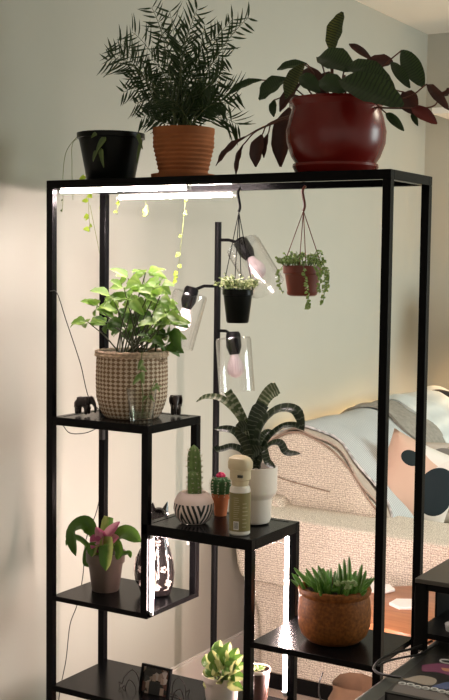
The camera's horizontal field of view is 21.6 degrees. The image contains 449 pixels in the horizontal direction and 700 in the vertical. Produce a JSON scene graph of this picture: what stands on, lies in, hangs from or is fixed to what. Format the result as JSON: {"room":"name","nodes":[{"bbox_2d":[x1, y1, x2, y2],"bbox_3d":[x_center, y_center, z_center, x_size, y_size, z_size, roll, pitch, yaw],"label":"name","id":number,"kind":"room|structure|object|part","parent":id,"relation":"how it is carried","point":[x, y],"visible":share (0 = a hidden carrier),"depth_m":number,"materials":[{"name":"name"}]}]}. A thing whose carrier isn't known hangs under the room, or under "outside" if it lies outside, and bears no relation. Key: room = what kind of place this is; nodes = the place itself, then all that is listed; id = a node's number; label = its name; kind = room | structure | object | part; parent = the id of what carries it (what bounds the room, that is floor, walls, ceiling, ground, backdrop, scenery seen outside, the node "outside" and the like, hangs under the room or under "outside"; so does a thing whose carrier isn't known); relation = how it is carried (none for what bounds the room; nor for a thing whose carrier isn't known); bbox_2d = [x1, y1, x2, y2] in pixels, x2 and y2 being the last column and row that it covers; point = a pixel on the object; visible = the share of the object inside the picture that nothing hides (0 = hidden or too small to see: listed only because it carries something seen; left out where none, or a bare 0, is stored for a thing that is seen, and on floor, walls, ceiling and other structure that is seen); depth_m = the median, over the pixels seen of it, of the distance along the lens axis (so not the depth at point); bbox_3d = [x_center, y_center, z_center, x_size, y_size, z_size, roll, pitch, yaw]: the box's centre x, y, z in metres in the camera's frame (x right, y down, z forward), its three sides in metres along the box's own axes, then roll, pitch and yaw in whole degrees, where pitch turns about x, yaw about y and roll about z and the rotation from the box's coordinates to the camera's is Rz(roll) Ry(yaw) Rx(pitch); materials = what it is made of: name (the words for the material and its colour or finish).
{"room":"living room","nodes":[
{"label":"living room","id":0,"kind":"room"},
{"bbox_2d":[0,0,427,699],"bbox_3d":[-0.880,-0.034,2.666,0.100,2.504,7.060,3,5,31],"label":"wall","id":1,"kind":"structure","parent":0,"point":[323,360],"depth_m":3.67,"materials":[{"name":"paint"}]},
{"bbox_2d":[58,501,98,699],"bbox_3d":[-0.396,0.627,3.269,0.175,0.818,0.002,3,5,31],"label":"power cord","id":2,"kind":"object","parent":1,"relation":"attached to","point":[98,501],"visible":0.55,"depth_m":3.30,"materials":[{"name":"black plastic"}]},
{"bbox_2d":[170,630,243,680],"bbox_3d":[-0.871,1.168,2.681,0.014,0.106,6.960,3,5,31],"label":"baseboard","id":3,"kind":"structure","parent":1,"relation":"attached to","point":[192,667],"depth_m":3.96,"materials":[{"name":"white paint"}]},
{"bbox_2d":[249,462,277,524],"bbox_3d":[0.074,0.351,2.858,0.109,0.140,0.109,3,5,31],"label":"pot","id":4,"kind":"object","parent":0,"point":[263,481],"depth_m":2.82,"materials":[{"name":"white ceramic"}]},
{"bbox_2d":[240,659,322,699],"bbox_3d":[1.319,1.388,1.431,5.270,0.100,7.060,3,5,31],"label":"floor","id":5,"kind":"structure","parent":0,"point":[272,692],"depth_m":3.90,"materials":[{"name":"carpet"}]},
{"bbox_2d":[163,222,283,650],"bbox_3d":[0.001,0.401,3.439,0.386,1.545,0.230,3,5,31],"label":"floor lamp","id":6,"kind":"object","parent":5,"relation":"on","point":[235,368],"visible":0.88,"depth_m":3.41,"materials":[{"name":"black metal"}]},
{"bbox_3d":[-0.122,-0.092,3.433,0.049,0.070,0.050,3,5,31],"label":"bulb","id":7,"kind":"part","parent":6,"relation":"part of","materials":[{"name":"white glass"}]},
{"bbox_3d":[-0.121,-0.089,3.433,0.139,0.182,0.103,1,4,7],"label":"lamp shade","id":8,"kind":"part","parent":6,"relation":"part of","materials":[{"name":"clear glass"}]},
{"bbox_2d":[181,285,198,309],"bbox_3d":[-0.101,-0.153,3.425,0.050,0.071,0.046,3,5,31],"label":"socket","id":9,"kind":"object","parent":6,"relation":"attached to","point":[189,297],"depth_m":3.41,"materials":[{"name":"black"}]},
{"bbox_3d":[-0.058,-0.179,3.428,0.082,0.024,0.027,1,4,8],"label":"arm","id":10,"kind":"part","parent":6,"relation":"part of","materials":[{"name":"black metal"}]},
{"bbox_3d":[0.018,-0.311,3.374,0.096,0.020,0.017,5,6,44],"label":"arm","id":11,"kind":"part","parent":6,"relation":"part of","materials":[{"name":"black metal"}]},
{"bbox_2d":[226,331,241,354],"bbox_3d":[0.026,-0.020,3.370,0.047,0.069,0.045,3,5,31],"label":"socket","id":12,"kind":"object","parent":6,"relation":"attached to","point":[233,339],"depth_m":3.35,"materials":[{"name":"black metal"}]},
{"bbox_3d":[0.031,0.043,3.365,0.121,0.169,0.112,3,5,31],"label":"lamp shade","id":13,"kind":"part","parent":6,"relation":"part of","materials":[{"name":"clear glass"}]},
{"bbox_3d":[0.031,0.045,3.365,0.050,0.070,0.050,3,5,31],"label":"bulb","id":14,"kind":"part","parent":6,"relation":"part of","materials":[{"name":"pink glass"}]},
{"bbox_2d":[234,237,254,260],"bbox_3d":[0.057,-0.287,3.333,0.064,0.070,0.046,3,5,31],"label":"socket","id":15,"kind":"object","parent":6,"relation":"attached to","point":[249,249],"depth_m":3.32,"materials":[{"name":"black plastic"}]},
{"bbox_3d":[0.087,-0.236,3.314,0.170,0.180,0.103,4,5,38],"label":"lamp shade","id":16,"kind":"part","parent":6,"relation":"part of","materials":[{"name":"clear glass"}]},
{"bbox_3d":[0.088,-0.233,3.312,0.061,0.067,0.050,3,5,31],"label":"bulb","id":17,"kind":"part","parent":6,"relation":"part of","materials":[{"name":"pink glass"}]},
{"bbox_2d":[46,169,431,699],"bbox_3d":[0.004,0.404,2.850,0.925,1.626,0.238,3,5,31],"label":"plant shelf","id":18,"kind":"object","parent":5,"relation":"on","point":[100,681],"visible":0.87,"depth_m":2.83,"materials":[{"name":"black metal"}]},
{"bbox_3d":[-0.441,0.399,2.991,0.019,1.605,0.019,3,5,31],"label":"post","id":19,"kind":"part","parent":18,"relation":"part of","materials":[{"name":"black metal"}]},
{"bbox_2d":[50,290,99,409],"bbox_3d":[-0.347,0.006,2.989,0.201,0.318,0.024,-2,5,-30],"label":"power cord","id":20,"kind":"object","parent":18,"relation":"attached to","point":[51,290],"visible":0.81,"depth_m":2.96,"materials":[{"name":"black plastic"}]},
{"bbox_2d":[63,426,104,439],"bbox_3d":[-0.369,0.214,3.068,0.114,0.040,0.018,1,4,-1],"label":"power cord","id":21,"kind":"object","parent":18,"relation":"hanging from","point":[101,432],"visible":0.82,"depth_m":3.06,"materials":[{"name":"black plastic"}]},
{"bbox_2d":[74,396,97,414],"bbox_3d":[-0.354,0.140,2.987,0.066,0.047,0.031,2,4,22],"label":"elephant figurine","id":22,"kind":"object","parent":18,"relation":"on","point":[85,402],"visible":1,"depth_m":2.98,"materials":[{"name":"stone"}]},
{"bbox_2d":[65,515,140,592],"bbox_3d":[-0.326,0.526,3.043,0.303,0.195,0.128,3,5,31],"label":"bromeliad","id":23,"kind":"object","parent":18,"relation":"on","point":[104,556],"visible":1,"depth_m":3.01,"materials":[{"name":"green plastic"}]},
{"bbox_2d":[86,549,125,592],"bbox_3d":[-0.309,0.572,3.050,0.103,0.102,0.103,3,5,31],"label":"pot","id":24,"kind":"object","parent":23,"relation":"on","point":[102,581],"depth_m":3.02,"materials":[{"name":"beige ceramic"}]},
{"bbox_3d":[-0.328,0.387,3.178,0.019,1.605,0.019,3,5,31],"label":"post","id":25,"kind":"part","parent":18,"relation":"part of","materials":[{"name":"black metal"}]},
{"bbox_2d":[60,130,187,283],"bbox_3d":[-0.328,-0.366,3.035,0.428,0.393,0.245,3,5,31],"label":"potted plant","id":26,"kind":"object","parent":18,"relation":"on","point":[106,154],"visible":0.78,"depth_m":2.91,"materials":[{"name":"black plastic"}]},
{"bbox_3d":[-0.287,-0.485,2.968,0.172,0.122,0.172,3,5,31],"label":"pot","id":27,"kind":"part","parent":26,"relation":"part of","materials":[{"name":"black plastic"}]},
{"bbox_3d":[-0.155,-0.311,3.053,0.127,0.256,0.001,3,5,31],"label":"trailing stem","id":28,"kind":"part","parent":26,"relation":"part of","materials":[{"name":"green plant"}]},
{"bbox_2d":[57,185,190,192],"bbox_3d":[-0.248,-0.391,2.847,0.394,0.013,0.008,3,5,31],"label":"tube","id":29,"kind":"object","parent":18,"relation":"attached to","point":[154,188],"visible":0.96,"depth_m":2.84,"materials":[{"name":"white plastic"}]},
{"bbox_2d":[61,187,185,192],"bbox_3d":[-0.248,-0.388,2.847,0.378,0.007,0.007,3,5,31],"label":"diffuser","id":30,"kind":"object","parent":29,"relation":"attached to","point":[120,188],"depth_m":2.85,"materials":[{"name":"white plastic"}]},
{"bbox_3d":[-0.253,0.633,3.021,0.294,0.013,0.237,3,5,31],"label":"shelf panel","id":31,"kind":"part","parent":18,"relation":"part of","materials":[{"name":"black metal"}]},
{"bbox_3d":[-0.248,0.171,2.987,0.260,0.003,0.203,3,5,31],"label":"shelf panel","id":32,"kind":"part","parent":18,"relation":"part of","materials":[{"name":"black"}]},
{"bbox_3d":[-0.248,0.179,2.988,0.294,0.021,0.238,3,5,31],"label":"shelf frame","id":33,"kind":"part","parent":18,"relation":"part of","materials":[{"name":"black metal"}]},
{"bbox_2d":[70,266,190,419],"bbox_3d":[-0.237,-0.021,2.963,0.379,0.382,0.228,3,5,31],"label":"potted plant","id":34,"kind":"object","parent":18,"relation":"on","point":[116,367],"visible":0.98,"depth_m":2.91,"materials":[{"name":"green plant"}]},
{"bbox_2d":[96,357,167,418],"bbox_3d":[-0.235,0.088,2.974,0.182,0.158,0.182,3,5,31],"label":"basket","id":35,"kind":"object","parent":34,"relation":"on","point":[114,375],"depth_m":2.90,"materials":[{"name":"beige wicker"}]},
{"bbox_2d":[126,354,160,423],"bbox_3d":[-0.200,0.092,2.859,0.076,0.172,0.095,-1,4,-17],"label":"glass tumbler","id":36,"kind":"object","parent":18,"relation":"on","point":[141,376],"visible":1,"depth_m":2.86,"materials":[{"name":"glass"}]},
{"bbox_3d":[-0.203,0.135,2.871,0.076,0.084,0.076,3,5,31],"label":"glass","id":37,"kind":"part","parent":36,"relation":"part of","materials":[{"name":"clear glass"}]},
{"bbox_3d":[-0.186,0.084,2.865,0.039,0.157,0.009,2,4,16],"label":"cutting stem","id":38,"kind":"part","parent":36,"relation":"part of","materials":[{"name":"green plant"}]},
{"bbox_3d":[-0.189,0.427,2.841,0.019,0.452,0.019,3,5,31],"label":"post","id":39,"kind":"part","parent":18,"relation":"part of","materials":[{"name":"black metal"}]},
{"bbox_2d":[149,536,153,615],"bbox_3d":[-0.177,0.546,2.844,0.014,0.196,0.009,3,5,31],"label":"tube","id":40,"kind":"object","parent":18,"relation":"attached to","point":[151,539],"visible":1,"depth_m":2.84,"materials":[{"name":"white plastic"}]},
{"bbox_2d":[134,502,174,596],"bbox_3d":[-0.181,0.506,3.006,0.117,0.244,0.089,3,5,31],"label":"statue","id":41,"kind":"object","parent":18,"relation":"on","point":[164,571],"visible":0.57,"depth_m":2.98,"materials":[{"name":"black ceramic"}]},
{"bbox_2d":[119,670,190,699],"bbox_3d":[-0.168,0.857,2.954,0.226,0.102,0.025,3,5,31],"label":"easel","id":42,"kind":"object","parent":18,"relation":"on","point":[172,694],"visible":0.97,"depth_m":2.92,"materials":[{"name":"grey"}]},
{"bbox_2d":[138,663,172,697],"bbox_3d":[-0.177,0.856,2.954,0.088,0.120,0.033,3,5,31],"label":"photo frame","id":43,"kind":"object","parent":42,"relation":"on","point":[155,680],"visible":0.96,"depth_m":2.95,"materials":[{"name":"black"}]},
{"bbox_2d":[141,666,167,696],"bbox_3d":[-0.176,0.856,2.954,0.076,0.107,0.026,3,5,31],"label":"photo","id":44,"kind":"object","parent":43,"relation":"attached to","point":[154,679],"depth_m":2.95,"materials":[{"name":"multicoloured paper"}]},
{"bbox_3d":[-0.002,0.881,2.885,0.887,0.016,0.237,3,5,31],"label":"shelf panel","id":45,"kind":"part","parent":18,"relation":"part of","materials":[{"name":"black"}]},
{"bbox_2d":[169,395,182,414],"bbox_3d":[-0.124,0.139,2.993,0.034,0.052,0.073,1,4,-2],"label":"elephant figurine","id":46,"kind":"object","parent":18,"relation":"on","point":[175,401],"visible":1,"depth_m":2.98,"materials":[{"name":"stone"}]},
{"bbox_2d":[96,0,256,176],"bbox_3d":[-0.109,-0.643,2.854,0.490,0.459,0.265,3,5,31],"label":"potted palm","id":47,"kind":"object","parent":18,"relation":"on","point":[185,148],"visible":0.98,"depth_m":2.81,"materials":[{"name":"plant"}]},
{"bbox_2d":[153,125,214,172],"bbox_3d":[-0.100,-0.480,2.855,0.151,0.114,0.151,3,5,31],"label":"pot","id":48,"kind":"object","parent":47,"relation":"on","point":[177,148],"depth_m":2.80,"materials":[{"name":"ceramic"}]},
{"bbox_2d":[116,192,236,199],"bbox_3d":[-0.127,-0.391,2.978,0.361,0.013,0.008,3,5,31],"label":"tube","id":49,"kind":"object","parent":18,"relation":"attached to","point":[201,194],"visible":1,"depth_m":2.97,"materials":[{"name":"white plastic"}]},
{"bbox_2d":[173,445,213,524],"bbox_3d":[-0.074,0.325,2.849,0.099,0.190,0.099,3,5,31],"label":"cactus","id":50,"kind":"object","parent":18,"relation":"on","point":[193,505],"visible":1,"depth_m":2.83,"materials":[{"name":"ceramic"}]},
{"bbox_2d":[173,489,213,524],"bbox_3d":[-0.075,0.381,2.853,0.099,0.076,0.099,3,5,31],"label":"pot","id":51,"kind":"object","parent":50,"relation":"on","point":[191,506],"depth_m":2.82,"materials":[{"name":"ceramic"}]},
{"bbox_3d":[-0.076,0.408,3.027,0.019,0.438,0.019,3,5,31],"label":"post","id":52,"kind":"part","parent":18,"relation":"part of","materials":[{"name":"black metal"}]},
{"bbox_2d":[209,472,231,516],"bbox_3d":[-0.009,0.359,2.936,0.061,0.111,0.058,3,5,31],"label":"cactus","id":53,"kind":"object","parent":18,"relation":"on","point":[220,485],"visible":0.91,"depth_m":2.92,"materials":[{"name":"plant"}]},
{"bbox_2d":[212,494,228,516],"bbox_3d":[-0.010,0.386,2.938,0.046,0.056,0.046,3,5,31],"label":"pot","id":54,"kind":"object","parent":53,"relation":"on","point":[220,500],"depth_m":2.92,"materials":[{"name":"ceramic"}]},
{"bbox_3d":[-0.011,0.311,2.932,0.024,0.016,0.020,-2,5,-36],"label":"pink crown","id":55,"kind":"part","parent":53,"relation":"part of","materials":[{"name":"red"}]},
{"bbox_3d":[-0.008,0.433,2.860,0.308,0.026,0.238,3,5,31],"label":"shelf frame","id":56,"kind":"part","parent":18,"relation":"part of","materials":[{"name":"black metal"}]},
{"bbox_3d":[-0.008,0.422,2.859,0.274,0.003,0.203,3,5,31],"label":"shelf panel","id":57,"kind":"part","parent":18,"relation":"part of","materials":[{"name":"black wood"}]},
{"bbox_2d":[201,640,242,699],"bbox_3d":[-0.003,0.792,2.836,0.095,0.170,0.162,0,4,-12],"label":"potted peperomia","id":58,"kind":"object","parent":18,"relation":"on","point":[222,676],"visible":0.98,"depth_m":2.82,"materials":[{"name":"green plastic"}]},
{"bbox_2d":[202,670,239,699],"bbox_3d":[-0.007,0.831,2.857,0.095,0.088,0.095,3,5,31],"label":"pot","id":59,"kind":"object","parent":58,"relation":"on","point":[215,689],"depth_m":2.82,"materials":[{"name":"white ceramic"}]},
{"bbox_2d":[214,187,258,322],"bbox_3d":[0.032,-0.225,2.790,0.112,0.322,0.096,3,5,24],"label":"hanging planter","id":60,"kind":"object","parent":18,"relation":"hanging from","point":[237,302],"visible":1,"depth_m":2.78,"materials":[{"name":"black plastic"}]},
{"bbox_3d":[0.031,-0.105,2.800,0.074,0.080,0.074,3,5,31],"label":"pot","id":61,"kind":"part","parent":60,"relation":"part of","materials":[{"name":"black plastic"}]},
{"bbox_3d":[0.013,-0.397,2.792,0.925,0.021,0.238,3,5,31],"label":"shelf frame","id":62,"kind":"part","parent":18,"relation":"part of","materials":[{"name":"black metal"}]},
{"bbox_2d":[228,455,252,535],"bbox_3d":[0.036,0.337,2.733,0.056,0.184,0.052,3,5,31],"label":"bottle","id":63,"kind":"object","parent":18,"relation":"on","point":[240,467],"visible":1,"depth_m":2.71,"materials":[{"name":"beige"}]},
{"bbox_3d":[0.026,0.407,2.716,0.013,0.020,0.001,2,4,21],"label":"barcode panel","id":64,"kind":"part","parent":63,"relation":"part of","materials":[{"name":"white paper"}]},
{"bbox_3d":[0.054,0.843,2.721,0.019,0.770,0.019,3,5,31],"label":"post","id":65,"kind":"part","parent":18,"relation":"part of","materials":[{"name":"black metal"}]},
{"bbox_2d":[196,383,304,524],"bbox_3d":[0.069,0.250,2.846,0.315,0.343,0.125,3,5,31],"label":"bromeliad","id":66,"kind":"object","parent":18,"relation":"on","point":[254,444],"visible":0.87,"depth_m":2.83,"materials":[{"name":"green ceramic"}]},
{"bbox_2d":[254,663,270,699],"bbox_3d":[0.080,0.829,2.921,0.070,0.084,0.070,3,5,31],"label":"potted plant","id":67,"kind":"object","parent":18,"relation":"on","point":[261,671],"visible":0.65,"depth_m":2.90,"materials":[{"name":"green plant"}]},
{"bbox_2d":[282,536,288,695],"bbox_3d":[0.154,0.652,2.901,0.016,0.412,0.013,3,5,31],"label":"tube","id":68,"kind":"object","parent":18,"relation":"attached to","point":[286,585],"visible":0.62,"depth_m":2.90,"materials":[{"name":"white plastic"}]},
{"bbox_3d":[0.167,0.831,2.908,0.019,0.770,0.019,3,5,31],"label":"post","id":69,"kind":"part","parent":18,"relation":"part of","materials":[{"name":"black"}]},
{"bbox_2d":[275,185,329,309],"bbox_3d":[0.176,-0.235,2.675,0.120,0.282,0.177,1,4,-1],"label":"hanging planter","id":70,"kind":"object","parent":18,"relation":"hanging from","point":[302,279],"visible":1,"depth_m":2.67,"materials":[{"name":"brown ceramic"}]},
{"bbox_3d":[0.179,-0.162,2.707,0.090,0.066,0.090,3,5,31],"label":"pot","id":71,"kind":"part","parent":70,"relation":"part of","materials":[{"name":"brown ceramic"}]},
{"bbox_2d":[318,672,323,699],"bbox_3d":[0.256,0.864,2.970,0.022,0.119,0.058,5,6,44],"label":"power cord","id":72,"kind":"object","parent":18,"relation":"hanging from","point":[322,672],"visible":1,"depth_m":2.95,"materials":[{"name":"black plastic"}]},
{"bbox_3d":[0.251,0.677,2.719,0.303,0.014,0.237,3,5,31],"label":"shelf panel","id":73,"kind":"part","parent":18,"relation":"part of","materials":[{"name":"black"}]},
{"bbox_2d":[216,11,448,173],"bbox_3d":[0.253,-0.573,2.635,0.226,0.360,0.562,-3,6,-43],"label":"plant","id":74,"kind":"object","parent":18,"relation":"on","point":[338,130],"visible":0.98,"depth_m":2.56,"materials":[{"name":"green plant"}]},
{"bbox_3d":[0.251,-0.489,2.642,0.226,0.146,0.226,3,5,31],"label":"pot","id":75,"kind":"part","parent":74,"relation":"part of","materials":[{"name":"red ceramic"}]},
{"bbox_2d":[291,557,373,646],"bbox_3d":[0.251,0.566,2.709,0.193,0.210,0.185,3,5,31],"label":"succulent","id":76,"kind":"object","parent":18,"relation":"on","point":[335,611],"visible":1,"depth_m":2.65,"materials":[{"name":"green plant"}]},
{"bbox_2d":[298,577,371,646],"bbox_3d":[0.254,0.607,2.713,0.170,0.127,0.170,3,5,31],"label":"pot","id":77,"kind":"object","parent":18,"relation":"on","point":[333,616],"depth_m":2.65,"materials":[{"name":"brown ceramic"}]},
{"bbox_3d":[0.335,0.442,2.525,0.019,1.605,0.019,3,5,31],"label":"post","id":78,"kind":"part","parent":18,"relation":"part of","materials":[{"name":"black metal"}]},
{"bbox_3d":[0.448,0.429,2.712,0.019,1.605,0.019,3,5,31],"label":"post","id":79,"kind":"part","parent":18,"relation":"part of","materials":[{"name":"black metal"}]},
{"bbox_2d":[236,408,448,699],"bbox_3d":[0.874,0.687,4.340,1.088,0.864,1.550,3,5,31],"label":"sofa","id":80,"kind":"object","parent":5,"relation":"on","point":[317,487],"visible":0.38,"depth_m":3.88,"materials":[{"name":"beige fabric"}]},
{"bbox_3d":[0.505,0.762,4.632,0.136,0.599,1.400,3,5,31],"label":"frame","id":81,"kind":"part","parent":80,"relation":"part of","materials":[{"name":"beige fabric"}]},
{"bbox_2d":[262,430,388,517],"bbox_3d":[0.441,0.481,4.166,0.498,0.413,0.430,3,5,31],"label":"cushion","id":82,"kind":"object","parent":80,"relation":"on","point":[320,477],"depth_m":3.99,"materials":[{"name":"beige fabric"}]},
{"bbox_2d":[268,427,390,517],"bbox_3d":[0.353,0.438,4.004,0.500,0.335,0.076,3,5,31],"label":"throw blanket","id":83,"kind":"object","parent":80,"relation":"on","point":[360,476],"visible":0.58,"depth_m":3.96,"materials":[{"name":"beige fabric"}]},
{"bbox_3d":[0.565,0.917,3.837,1.043,0.393,0.255,3,5,31],"label":"arm panel","id":84,"kind":"part","parent":80,"relation":"part of","materials":[{"name":"beige fabric"}]},
{"bbox_2d":[272,407,413,517],"bbox_3d":[0.509,0.412,4.262,0.529,0.347,0.601,3,5,31],"label":"throw blanket","id":85,"kind":"object","parent":80,"relation":"on","point":[356,429],"visible":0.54,"depth_m":4.09,"materials":[{"name":"white fabric"}]},
{"bbox_2d":[340,400,444,442],"bbox_3d":[0.688,0.384,4.559,0.560,0.358,0.266,3,5,31],"label":"throw blanket","id":86,"kind":"object","parent":80,"relation":"on","point":[405,419],"visible":0.47,"depth_m":4.52,"materials":[{"name":"grey fabric"}]},
{"bbox_2d":[387,428,448,522],"bbox_3d":[0.666,0.464,4.071,0.393,0.385,0.125,0,4,-8],"label":"throw cushion","id":87,"kind":"object","parent":80,"relation":"on","point":[401,449],"visible":0.52,"depth_m":4.02,"materials":[{"name":"fabric"}]},
{"bbox_2d":[389,386,448,442],"bbox_3d":[0.873,0.360,4.867,0.572,0.367,0.586,3,5,31],"label":"throw blanket","id":88,"kind":"object","parent":80,"relation":"on","point":[437,402],"visible":0.51,"depth_m":4.75,"materials":[{"name":"white fabric"}]},
{"bbox_2d":[434,389,448,396],"bbox_3d":[0.934,0.192,5.049,0.125,0.045,0.061,1,4,4],"label":"scarf","id":89,"kind":"object","parent":88,"relation":"on","point":[444,392],"visible":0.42,"depth_m":5.04,"materials":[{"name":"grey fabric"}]},
{"bbox_2d":[426,442,448,522],"bbox_3d":[0.861,0.473,4.210,0.320,0.291,0.145,0,4,-12],"label":"throw cushion","id":90,"kind":"object","parent":80,"relation":"on","point":[441,447],"visible":0.07,"depth_m":4.18,"materials":[{"name":"fabric"}]},
{"bbox_2d":[328,672,371,699],"bbox_3d":[0.380,1.065,3.344,0.168,0.245,0.159,0,4,-4],"label":"paper bag","id":91,"kind":"object","parent":5,"relation":"on","point":[350,685],"visible":0.63,"depth_m":3.40,"materials":[{"name":"brown paper"}]},
{"bbox_2d":[369,586,434,644],"bbox_3d":[0.596,0.960,3.309,0.513,0.466,0.487,3,5,31],"label":"side table","id":92,"kind":"object","parent":5,"relation":"on","point":[396,621],"visible":0.16,"depth_m":3.25,"materials":[{"name":"brown wood"}]},
{"bbox_2d":[370,583,394,593],"bbox_3d":[0.458,0.707,3.481,0.094,0.010,0.091,3,5,31],"label":"coaster","id":93,"kind":"object","parent":92,"relation":"on","point":[388,588],"visible":0.32,"depth_m":3.46,"materials":[{"name":"white stone"}]},
{"bbox_2d":[389,598,411,609],"bbox_3d":[0.513,0.719,3.320,0.084,0.010,0.095,3,5,31],"label":"coaster","id":94,"kind":"object","parent":92,"relation":"on","point":[401,604],"visible":0.62,"depth_m":3.31,"materials":[{"name":"white stone"}]},
{"bbox_2d":[355,640,448,699],"bbox_3d":[0.543,0.965,1.463,1.070,0.720,1.360,3,5,31],"label":"desk","id":95,"kind":"object","parent":5,"relation":"on","point":[378,690],"visible":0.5,"depth_m":2.05,"materials":[{"name":"grey wood"}]},
{"bbox_2d":[372,640,438,678],"bbox_3d":[0.325,0.547,2.094,0.079,0.014,0.221,3,5,31],"label":"cable","id":96,"kind":"object","parent":95,"relation":"on","point":[430,641],"visible":0.97,"depth_m":2.09,"materials":[{"name":"black plastic"}]},
{"bbox_2d":[414,559,448,650],"bbox_3d":[0.563,0.485,2.180,0.344,0.133,0.260,3,5,31],"label":"shelf","id":97,"kind":"object","parent":95,"relation":"on","point":[436,580],"visible":0.88,"depth_m":2.15,"materials":[{"name":"grey"}]},
{"bbox_3d":[0.361,0.489,2.153,0.026,0.125,0.005,3,5,31],"label":"leg","id":98,"kind":"part","parent":97,"relation":"part of","materials":[{"name":"black metal"}]},
{"bbox_3d":[0.562,0.423,2.176,0.340,0.008,0.260,3,5,31],"label":"panel","id":99,"kind":"part","parent":97,"relation":"part of","materials":[{"name":"grey wood"}]},
{"bbox_3d":[0.562,0.433,2.177,0.340,0.012,0.260,3,5,31],"label":"rail","id":100,"kind":"part","parent":97,"relation":"part of","materials":[{"name":"black"}]},
{"bbox_3d":[0.444,0.478,2.312,0.004,0.125,0.155,3,5,31],"label":"leg","id":101,"kind":"part","parent":97,"relation":"part of","materials":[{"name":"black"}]},
{"bbox_2d":[445,621,448,631],"bbox_3d":[0.424,0.509,2.166,0.036,0.017,0.036,3,5,31],"label":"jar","id":102,"kind":"object","parent":97,"relation":"on","point":[446,623],"visible":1,"depth_m":2.16,"materials":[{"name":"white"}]},
{"bbox_3d":[0.448,0.575,1.793,0.450,0.007,0.470,3,5,31],"label":"desk mat","id":103,"kind":"object","parent":95,"relation":"on","visible":0},
{"bbox_2d":[385,655,448,699],"bbox_3d":[0.393,0.551,1.905,0.211,0.024,0.216,3,5,31],"label":"book","id":104,"kind":"object","parent":103,"relation":"on","point":[428,679],"visible":1,"depth_m":1.90,"materials":[{"name":"grey paper"}]},
{"bbox_2d":[355,0,448,33],"bbox_3d":[1.349,-1.209,1.242,5.270,0.100,7.060,3,5,31],"label":"ceiling","id":105,"kind":"structure","parent":0,"point":[426,16],"depth_m":5.00,"materials":[{"name":"white paint"}]},
{"bbox_2d":[424,33,448,389],"bbox_3d":[3.174,-0.104,4.285,5.170,2.504,0.100,3,5,31],"label":"wall","id":106,"kind":"structure","parent":0,"point":[436,135],"depth_m":5.50,"materials":[{"name":"paint"}]},
{"bbox_2d":[432,107,448,118],"bbox_3d":[1.391,-1.048,5.090,0.940,0.028,0.260,3,5,31],"label":"wall shelf","id":107,"kind":"object","parent":106,"relation":"attached to","point":[439,111],"visible":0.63,"depth_m":5.21,"materials":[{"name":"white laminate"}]}
]}

